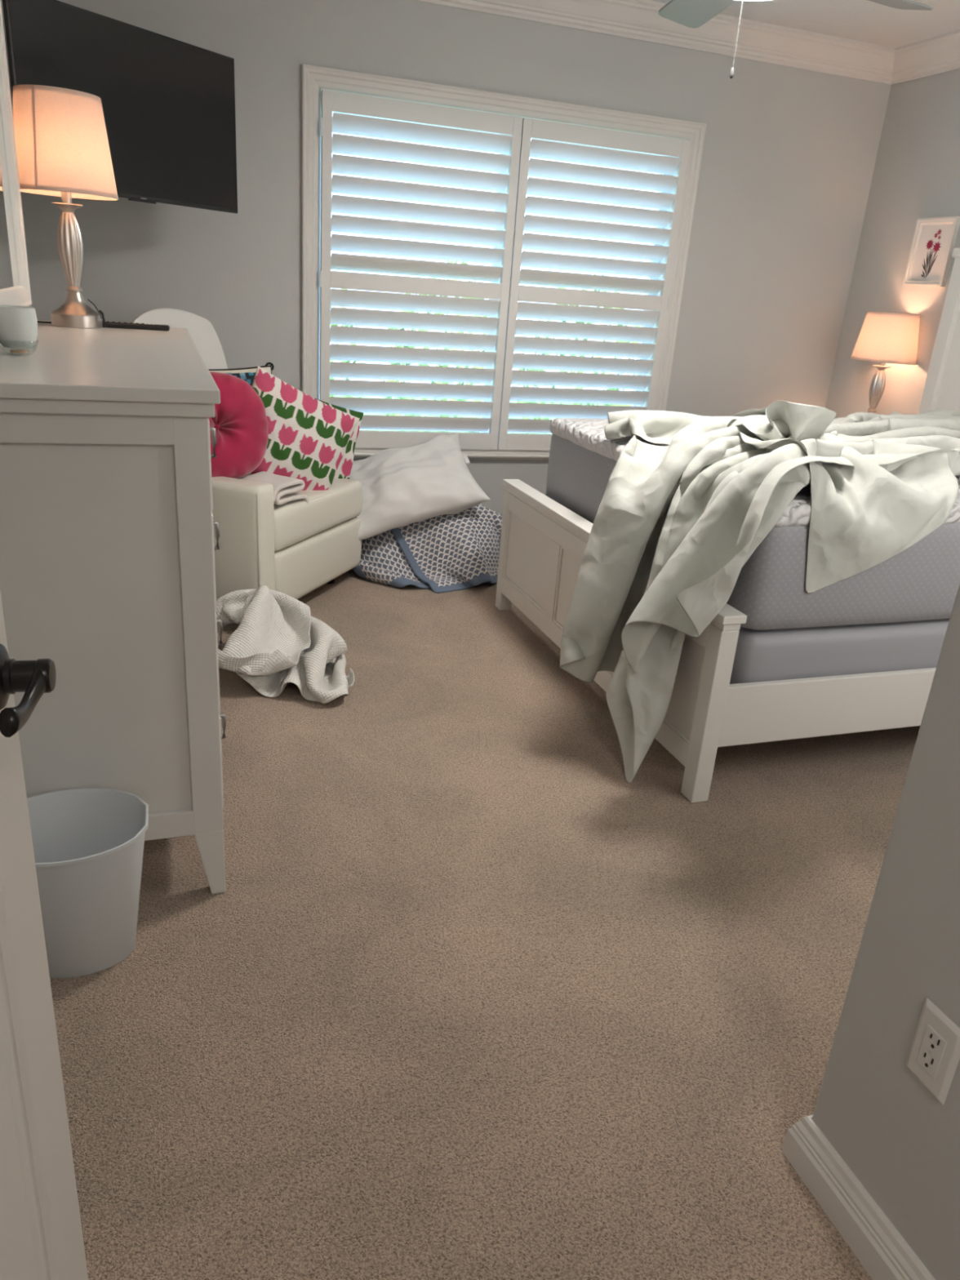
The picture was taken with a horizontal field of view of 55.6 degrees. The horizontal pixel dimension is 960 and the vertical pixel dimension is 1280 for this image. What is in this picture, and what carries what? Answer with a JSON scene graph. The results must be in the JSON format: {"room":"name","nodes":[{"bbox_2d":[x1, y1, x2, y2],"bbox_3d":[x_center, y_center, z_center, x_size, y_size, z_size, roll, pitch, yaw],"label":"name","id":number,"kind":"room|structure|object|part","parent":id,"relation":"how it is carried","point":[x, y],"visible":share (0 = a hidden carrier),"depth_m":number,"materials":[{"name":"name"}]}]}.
{"room":"bedroom","nodes":[
{"label":"bedroom","id":0,"kind":"room"},
{"bbox_2d":[0,0,891,515],"bbox_3d":[0.017,-1.708,4.527,4.440,2.585,0.160,-3,23,-19],"label":"wall","id":1,"kind":"structure","parent":0,"point":[789,153],"depth_m":4.20,"materials":[{"name":"grey paint"}]},
{"bbox_2d":[2,0,237,213],"bbox_3d":[-1.358,-1.870,3.257,0.402,0.541,0.935,16,24,27],"label":"television","id":2,"kind":"object","parent":1,"relation":"attached to","point":[168,104],"visible":0.81,"depth_m":3.19,"materials":[{"name":"black plastic"}]},
{"bbox_2d":[302,64,706,460],"bbox_3d":[0.099,-1.738,4.516,2.004,1.655,0.210,-3,23,-19],"label":"window","id":3,"kind":"structure","parent":1,"relation":"in","point":[678,144],"depth_m":4.38,"materials":[{"name":"white paint"}]},
{"bbox_3d":[-0.295,-1.671,4.312,0.917,1.516,0.030,-3,23,-19],"label":"shutter frame","id":4,"kind":"part","parent":3,"relation":"part of","materials":[{"name":"white paint"}]},
{"bbox_3d":[0.068,-0.965,4.737,2.004,0.054,0.050,-3,23,-19],"label":"sill","id":5,"kind":"part","parent":3,"relation":"part of","materials":[{"name":"white paint"}]},
{"bbox_3d":[0.559,-1.719,4.601,0.879,1.516,0.030,-3,23,-19],"label":"shutter frame","id":6,"kind":"part","parent":3,"relation":"part of","materials":[{"name":"white paint"}]},
{"bbox_2d":[413,0,894,84],"bbox_3d":[0.148,-2.799,3.959,4.240,0.128,0.118,-3,23,-19],"label":"trim","id":7,"kind":"structure","parent":1,"relation":"attached to","point":[637,20],"depth_m":4.28,"materials":[{"name":"white paint"}]},
{"bbox_2d":[49,568,919,1279],"bbox_3d":[0.997,0.758,2.051,4.440,0.060,6.800,-3,23,-19],"label":"floor","id":8,"kind":"structure","parent":0,"point":[464,996],"depth_m":1.88,"materials":[{"name":"beige carpet"}]},
{"bbox_2d":[26,787,148,978],"bbox_3d":[-0.824,0.503,1.844,0.304,0.308,0.266,-3,23,-19],"label":"waste bin","id":9,"kind":"object","parent":8,"relation":"on","point":[88,843],"visible":0.81,"depth_m":1.82,"materials":[{"name":"white plastic"}]},
{"bbox_2d":[0,320,226,893],"bbox_3d":[-1.078,-0.232,2.538,0.614,1.134,1.709,-3,23,-19],"label":"dresser","id":10,"kind":"object","parent":8,"relation":"on","point":[108,573],"visible":0.98,"depth_m":1.80,"materials":[{"name":"white wood"}]},
{"bbox_2d":[0,0,31,306],"bbox_3d":[-1.052,-1.117,1.780,0.053,1.066,1.700,-3,23,-19],"label":"dresser mirror","id":11,"kind":"object","parent":10,"relation":"on","point":[15,285],"visible":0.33,"depth_m":2.49,"materials":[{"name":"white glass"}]},
{"bbox_2d":[0,305,38,353],"bbox_3d":[-1.008,-0.673,1.982,0.086,0.100,0.086,-3,23,-19],"label":"candle cup","id":12,"kind":"object","parent":10,"relation":"on","point":[18,324],"visible":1,"depth_m":1.95,"materials":[{"name":"white glass"}]},
{"bbox_2d":[12,84,118,328],"bbox_3d":[-1.256,-1.296,2.774,0.296,0.646,0.296,-3,23,-19],"label":"table lamp","id":13,"kind":"object","parent":10,"relation":"on","point":[62,146],"visible":0.98,"depth_m":2.62,"materials":[{"name":"beige fabric"}]},
{"bbox_3d":[-1.394,-1.016,2.907,0.091,0.007,0.011,9,22,13],"label":"cord","id":14,"kind":"part","parent":13,"relation":"part of","materials":[{"name":"black plastic"}]},
{"bbox_3d":[-1.242,-1.472,2.706,0.294,0.268,0.294,-3,23,-19],"label":"lamp shade","id":15,"kind":"part","parent":13,"relation":"part of","materials":[{"name":"fabric"}]},
{"bbox_3d":[-1.251,-1.353,2.752,0.296,0.012,0.296,-3,23,-19],"label":"shade trim","id":16,"kind":"part","parent":13,"relation":"part of","materials":[{"name":"fabric"}]},
{"bbox_3d":[-1.207,-1.038,2.853,0.047,0.057,0.006,9,22,13],"label":"cord","id":17,"kind":"part","parent":13,"relation":"part of","materials":[{"name":"black plastic"}]},
{"bbox_3d":[-1.192,-1.014,2.874,0.022,0.052,0.009,16,24,28],"label":"cord","id":18,"kind":"part","parent":13,"relation":"part of","materials":[{"name":"black plastic"}]},
{"bbox_3d":[-0.795,-0.382,1.635,0.466,0.055,0.014,-3,23,-19],"label":"rail","id":19,"kind":"part","parent":10,"relation":"part of","materials":[{"name":"white paint"}]},
{"bbox_3d":[-1.045,-0.722,2.345,0.595,0.026,1.689,-3,23,-19],"label":"cornice","id":20,"kind":"part","parent":10,"relation":"part of","materials":[{"name":"white paint"}]},
{"bbox_2d":[105,320,169,330],"bbox_3d":[-1.124,-1.025,2.970,0.210,0.018,0.042,-2,22,-16],"label":"remote control","id":21,"kind":"object","parent":10,"relation":"on","point":[108,324],"visible":0.94,"depth_m":2.96,"materials":[{"name":"black plastic"}]},
{"bbox_3d":[-0.855,0.416,1.947,0.466,0.062,0.014,-3,23,-19],"label":"rail","id":22,"kind":"part","parent":10,"relation":"part of","materials":[{"name":"white paint"}]},
{"bbox_3d":[-0.590,0.072,1.927,0.064,1.082,0.062,-3,23,-19],"label":"leg","id":23,"kind":"part","parent":10,"relation":"part of","materials":[{"name":"white paint"}]},
{"bbox_3d":[-0.669,-0.484,2.141,0.028,0.180,0.754,-3,23,-19],"label":"drawer","id":24,"kind":"part","parent":10,"relation":"part of","materials":[{"name":"white paint"}]},
{"bbox_3d":[-0.573,-0.420,1.940,0.023,0.070,0.010,-3,23,-19],"label":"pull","id":25,"kind":"part","parent":10,"relation":"part of","materials":[{"name":"silver metal"}]},
{"bbox_3d":[-0.683,-0.293,2.216,0.028,0.210,0.754,-3,23,-19],"label":"drawer","id":26,"kind":"part","parent":10,"relation":"part of","materials":[{"name":"white paint"}]},
{"bbox_3d":[-0.588,-0.230,2.014,0.023,0.070,0.010,-3,23,-19],"label":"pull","id":27,"kind":"part","parent":10,"relation":"part of","materials":[{"name":"silver metal"}]},
{"bbox_3d":[-0.700,-0.080,2.299,0.028,0.230,0.754,-3,23,-19],"label":"drawer","id":28,"kind":"part","parent":10,"relation":"part of","materials":[{"name":"white paint"}]},
{"bbox_3d":[-0.604,-0.016,2.098,0.023,0.070,0.010,-3,23,-19],"label":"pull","id":29,"kind":"part","parent":10,"relation":"part of","materials":[{"name":"silver metal"}]},
{"bbox_3d":[-0.717,0.144,2.387,0.028,0.232,0.754,-3,23,-19],"label":"drawer","id":30,"kind":"part","parent":10,"relation":"part of","materials":[{"name":"white paint"}]},
{"bbox_3d":[-0.621,0.208,2.186,0.023,0.070,0.010,-3,23,-19],"label":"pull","id":31,"kind":"part","parent":10,"relation":"part of","materials":[{"name":"silver metal"}]},
{"bbox_2d":[131,307,362,600],"bbox_3d":[-1.033,-0.757,3.841,0.794,1.168,0.876,11,22,17],"label":"armchair","id":32,"kind":"object","parent":8,"relation":"on","point":[293,548],"visible":0.45,"depth_m":3.64,"materials":[{"name":"beige leather"}]},
{"bbox_3d":[-1.255,-0.942,3.856,0.303,0.870,0.670,11,22,17],"label":"backrest","id":33,"kind":"part","parent":32,"relation":"part of","materials":[{"name":"white"}]},
{"bbox_2d":[208,371,268,478],"bbox_3d":[-1.007,-0.813,3.473,0.405,0.399,0.193,-7,24,-27],"label":"round cushion","id":34,"kind":"object","parent":32,"relation":"on","point":[240,423],"visible":0.57,"depth_m":3.45,"materials":[{"name":"pink fabric"}]},
{"bbox_2d":[208,362,274,386],"bbox_3d":[-1.054,-0.931,3.782,0.470,0.427,0.142,-13,27,-37],"label":"cushion","id":35,"kind":"object","parent":32,"relation":"on","point":[246,374],"visible":0.06,"depth_m":3.79,"materials":[{"name":"fabric"}]},
{"bbox_3d":[-1.141,-0.392,3.587,0.710,0.533,0.118,11,22,17],"label":"arm","id":36,"kind":"part","parent":32,"relation":"part of","materials":[{"name":"beige leather"}]},
{"bbox_2d":[239,471,309,505],"bbox_3d":[-0.827,-0.577,3.625,0.209,0.146,0.304,11,22,17],"label":"cloth","id":37,"kind":"object","parent":32,"relation":"on","point":[285,487],"visible":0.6,"depth_m":3.57,"materials":[{"name":"white fabric"}]},
{"bbox_2d":[238,474,362,551],"bbox_3d":[-0.945,-0.593,3.929,0.618,0.180,0.768,11,22,17],"label":"seat cushion","id":38,"kind":"object","parent":32,"relation":"on","point":[297,524],"depth_m":3.80,"materials":[{"name":"beige leather"}]},
{"bbox_2d":[248,365,359,490],"bbox_3d":[-0.782,-0.831,3.788,0.632,0.593,0.158,-11,26,-34],"label":"cushion","id":39,"kind":"object","parent":32,"relation":"on","point":[308,437],"visible":0.73,"depth_m":3.74,"materials":[{"name":"fabric"}]},
{"bbox_3d":[-0.721,-0.348,3.934,0.106,0.238,0.764,11,22,17],"label":"footrest panel","id":40,"kind":"part","parent":32,"relation":"part of","materials":[{"name":"beige leather"}]},
{"bbox_2d":[315,398,364,479],"bbox_3d":[-0.728,-0.894,4.055,0.506,0.466,0.137,-11,26,-34],"label":"cushion","id":41,"kind":"object","parent":32,"relation":"on","point":[344,470],"visible":0.13,"depth_m":4.13,"materials":[{"name":"fabric"}]},
{"bbox_2d":[215,585,354,703],"bbox_3d":[-0.736,-0.050,3.272,0.480,0.306,0.783,-3,23,-19],"label":"throw blanket","id":42,"kind":"object","parent":8,"relation":"on","point":[276,642],"visible":0.97,"depth_m":3.15,"materials":[{"name":"fabric"}]},
{"bbox_2d":[352,502,502,593],"bbox_3d":[-0.267,-0.512,4.444,0.925,0.387,0.646,-2,22,-15],"label":"quilt","id":43,"kind":"object","parent":8,"relation":"on","point":[446,553],"visible":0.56,"depth_m":4.35,"materials":[{"name":"fabric"}]},
{"bbox_2d":[349,432,490,540],"bbox_3d":[-0.360,-0.738,4.368,0.742,0.457,0.434,-1,22,-14],"label":"bed pillow","id":44,"kind":"object","parent":43,"relation":"on","point":[402,486],"visible":0.8,"depth_m":4.25,"materials":[{"name":"white fabric"}]},
{"bbox_2d":[495,247,959,802],"bbox_3d":[1.444,-0.672,3.428,2.229,1.660,1.738,-3,23,-19],"label":"bed","id":45,"kind":"object","parent":8,"relation":"on","point":[860,652],"visible":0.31,"depth_m":2.66,"materials":[{"name":"white paint"}]},
{"bbox_3d":[0.123,-0.392,4.007,0.056,0.532,0.062,-3,23,-19],"label":"post","id":46,"kind":"part","parent":45,"relation":"part of","materials":[{"name":"white paint"}]},
{"bbox_3d":[0.195,-0.331,3.744,0.009,0.304,0.489,-3,23,-19],"label":"panel moulding","id":47,"kind":"part","parent":45,"relation":"part of","materials":[{"name":"white paint"}]},
{"bbox_3d":[0.369,-0.129,3.262,0.009,0.304,0.463,-3,23,-19],"label":"panel moulding","id":48,"kind":"part","parent":45,"relation":"part of","materials":[{"name":"white paint"}]},
{"bbox_3d":[0.374,0.044,3.339,0.056,0.073,1.584,-3,23,-19],"label":"rail","id":49,"kind":"part","parent":45,"relation":"part of","materials":[{"name":"white paint"}]},
{"bbox_3d":[0.391,-0.141,3.268,0.038,0.450,1.588,-3,23,-19],"label":"footboard panel","id":50,"kind":"part","parent":45,"relation":"part of","materials":[{"name":"white paint"}]},
{"bbox_3d":[0.400,-0.305,3.203,0.056,0.070,1.584,-3,23,-19],"label":"rail","id":51,"kind":"part","parent":45,"relation":"part of","materials":[{"name":"white paint"}]},
{"bbox_3d":[0.404,-0.347,3.187,0.054,0.021,1.708,-3,23,-19],"label":"cap moulding","id":52,"kind":"part","parent":45,"relation":"part of","materials":[{"name":"white paint"}]},
{"bbox_3d":[0.543,0.071,2.784,0.009,0.304,0.484,-3,23,-19],"label":"panel moulding","id":53,"kind":"part","parent":45,"relation":"part of","materials":[{"name":"white paint"}]},
{"bbox_3d":[0.645,0.211,2.567,0.056,0.532,0.062,-3,23,-19],"label":"post","id":54,"kind":"part","parent":45,"relation":"part of","materials":[{"name":"white paint"}]},
{"bbox_2d":[604,400,835,445],"bbox_3d":[0.780,-0.747,3.069,0.420,0.211,0.856,-16,29,-41],"label":"fitted sheet","id":55,"kind":"object","parent":45,"relation":"on","point":[781,420],"visible":0.66,"depth_m":2.86,"materials":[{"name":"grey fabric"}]},
{"bbox_3d":[1.464,-0.501,3.440,2.028,0.346,1.513,-3,23,-19],"label":"mattress","id":56,"kind":"part","parent":45,"relation":"part of","materials":[{"name":"grey fabric"}]},
{"bbox_2d":[560,408,959,783],"bbox_3d":[1.304,-0.234,3.153,2.346,1.002,0.999,-14,28,-39],"label":"sheet","id":57,"kind":"object","parent":45,"relation":"on","point":[675,527],"visible":0.8,"depth_m":2.65,"materials":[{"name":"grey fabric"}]},
{"bbox_3d":[1.660,0.159,2.897,2.080,0.188,0.022,-3,23,-19],"label":"rail","id":58,"kind":"part","parent":45,"relation":"part of","materials":[{"name":"white paint"}]},
{"bbox_2d":[737,430,959,593],"bbox_3d":[1.081,-0.415,2.739,0.647,0.400,0.685,7,21,6],"label":"blanket","id":59,"kind":"object","parent":45,"relation":"on","point":[864,514],"visible":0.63,"depth_m":2.51,"materials":[{"name":"grey fabric"}]},
{"bbox_3d":[2.195,-1.020,4.489,0.080,1.640,0.075,-3,23,-19],"label":"headboard post","id":60,"kind":"part","parent":45,"relation":"part of","materials":[{"name":"white paint"}]},
{"bbox_3d":[2.467,-0.795,3.748,0.045,1.400,1.648,-3,23,-19],"label":"headboard panel","id":61,"kind":"part","parent":45,"relation":"part of","materials":[{"name":"white paint"}]},
{"bbox_3d":[1.866,-0.753,4.935,0.535,0.775,0.600,-3,23,-19],"label":"nightstand","id":62,"kind":"object","parent":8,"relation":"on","visible":0},
{"bbox_2d":[850,311,919,413],"bbox_3d":[2.078,-1.387,4.724,0.318,0.586,0.318,-3,23,-19],"label":"table lamp","id":63,"kind":"object","parent":62,"relation":"on","point":[884,337],"visible":0.81,"depth_m":4.56,"materials":[{"name":"beige fabric"}]},
{"bbox_3d":[2.083,-1.446,4.701,0.318,0.012,0.318,-3,23,-19],"label":"shade trim","id":64,"kind":"part","parent":63,"relation":"part of","materials":[{"name":"fabric"}]},
{"bbox_3d":[2.091,-1.550,4.660,0.316,0.236,0.316,-3,23,-19],"label":"lamp shade","id":65,"kind":"part","parent":63,"relation":"part of","materials":[{"name":"fabric"}]},
{"bbox_2d":[649,0,959,48],"bbox_3d":[1.184,-1.708,1.086,4.440,0.080,6.800,-3,23,-19],"label":"ceiling","id":66,"kind":"structure","parent":0,"point":[862,20],"depth_m":4.12,"materials":[{"name":"white paint"}]},
{"bbox_2d":[658,0,933,79],"bbox_3d":[0.763,-1.877,2.441,1.211,0.649,1.217,-3,23,-19],"label":"ceiling fan","id":67,"kind":"object","parent":66,"relation":"hanging from","point":[694,14],"visible":1,"depth_m":2.84,"materials":[{"name":"white paint"}]},
{"bbox_3d":[0.682,-1.964,2.802,0.144,0.035,0.460,1,22,-9],"label":"blade","id":68,"kind":"part","parent":67,"relation":"part of","materials":[{"name":"grey"}]},
{"bbox_3d":[0.715,-1.689,2.519,0.003,0.187,0.003,-3,23,-19],"label":"pull chain","id":69,"kind":"part","parent":67,"relation":"part of","materials":[{"name":"grey metal"}]},
{"bbox_3d":[1.098,-1.857,2.611,0.460,0.035,0.144,-7,24,-26],"label":"blade","id":70,"kind":"part","parent":67,"relation":"part of","materials":[{"name":"grey"}]},
{"bbox_2d":[812,582,959,1279],"bbox_3d":[1.179,0.243,-0.235,0.120,2.585,3.062,-3,23,-19],"label":"wall","id":71,"kind":"structure","parent":0,"point":[898,1140],"depth_m":1.29,"materials":[{"name":"grey paint"}]},
{"bbox_2d":[782,1114,935,1279],"bbox_3d":[2.305,1.327,0.639,2.734,0.095,3.083,-3,23,-19],"label":"baseboard","id":72,"kind":"structure","parent":71,"relation":"attached to","point":[873,1239],"depth_m":1.42,"materials":[{"name":"white paint"}]},
{"bbox_2d":[905,997,959,1105],"bbox_3d":[0.624,0.568,1.256,0.009,0.124,0.072,-3,23,-19],"label":"power outlet","id":73,"kind":"object","parent":71,"relation":"attached to","point":[933,1058],"visible":1,"depth_m":1.25,"materials":[{"name":"white plastic"}]},
{"bbox_2d":[916,1024,946,1079],"bbox_3d":[0.623,0.568,1.255,0.004,0.066,0.034,-3,23,-19],"label":"receptacle","id":74,"kind":"object","parent":73,"relation":"attached to","point":[931,1039],"depth_m":1.25,"materials":[{"name":"white plastic"}]},
{"bbox_2d":[825,68,959,418],"bbox_3d":[2.672,-1.129,3.562,0.100,2.585,3.638,-3,23,-19],"label":"wall","id":75,"kind":"structure","parent":0,"point":[916,175],"depth_m":4.70,"materials":[{"name":"grey paint"}]},
{"bbox_2d":[890,29,959,84],"bbox_3d":[2.655,-2.265,3.081,0.118,0.128,3.638,-3,23,-19],"label":"trim","id":76,"kind":"structure","parent":75,"relation":"attached to","point":[940,54],"depth_m":4.41,"materials":[{"name":"white paint"}]},
{"bbox_2d":[902,216,959,286],"bbox_3d":[2.238,-1.924,4.517,0.024,0.312,0.260,-3,23,-19],"label":"framed picture","id":77,"kind":"object","parent":75,"relation":"attached to","point":[934,239],"visible":1,"depth_m":4.51,"materials":[{"name":"white paint"}]},
{"bbox_3d":[-0.449,0.033,-0.012,0.260,2.585,0.120,-3,23,-19],"label":"wall","id":78,"kind":"structure","parent":0,"visible":0},
{"bbox_2d":[0,591,88,1279],"bbox_3d":[-0.367,0.116,0.523,0.088,2.028,0.800,-1,22,-13],"label":"door","id":79,"kind":"structure","parent":78,"relation":"in","point":[42,1238],"depth_m":0.94,"materials":[{"name":"white paint"}]},
{"bbox_3d":[-0.445,0.034,0.845,0.016,0.066,0.066,-1,22,-13],"label":"handle","id":80,"kind":"part","parent":79,"relation":"part of","materials":[{"name":"brown metal"}]},
{"bbox_3d":[-0.400,0.053,0.803,0.017,0.033,0.114,0,22,-10],"label":"lever","id":81,"kind":"part","parent":79,"relation":"part of","materials":[{"name":"brown metal"}]},
{"bbox_3d":[-0.410,0.561,0.695,0.008,0.625,0.570,-1,22,-13],"label":"raised panel","id":82,"kind":"part","parent":79,"relation":"part of","materials":[{"name":"white paint"}]},
{"label":"outside","id":83,"kind":"structure","parent":0,"visible":0},
{"bbox_2d":[333,395,608,434],"bbox_3d":[-0.592,-2.299,10.713,22.000,0.100,11.200,-3,23,-19],"label":"lawn","id":84,"kind":"structure","parent":83,"point":[341,396],"depth_m":13.12,"materials":[{"name":"green plant"}]},
{"bbox_2d":[329,269,365,397],"bbox_3d":[-1.657,-2.470,8.190,1.304,2.059,1.105,-3,23,-19],"label":"shrub","id":85,"kind":"object","parent":84,"relation":"on","point":[348,379],"visible":0.02,"depth_m":8.10,"materials":[{"name":"green plant"}]},
{"bbox_2d":[380,260,487,432],"bbox_3d":[-0.327,-2.551,8.641,1.263,2.022,1.111,-3,23,-19],"label":"shrub","id":86,"kind":"object","parent":84,"relation":"on","point":[448,261],"visible":0.05,"depth_m":8.49,"materials":[{"name":"green plant"}]},
{"bbox_2d":[516,273,639,434],"bbox_3d":[0.990,-2.613,9.095,1.318,2.018,1.097,-3,23,-19],"label":"shrub","id":87,"kind":"object","parent":84,"relation":"on","point":[520,402],"visible":0.05,"depth_m":8.99,"materials":[{"name":"green plant"}]}
]}

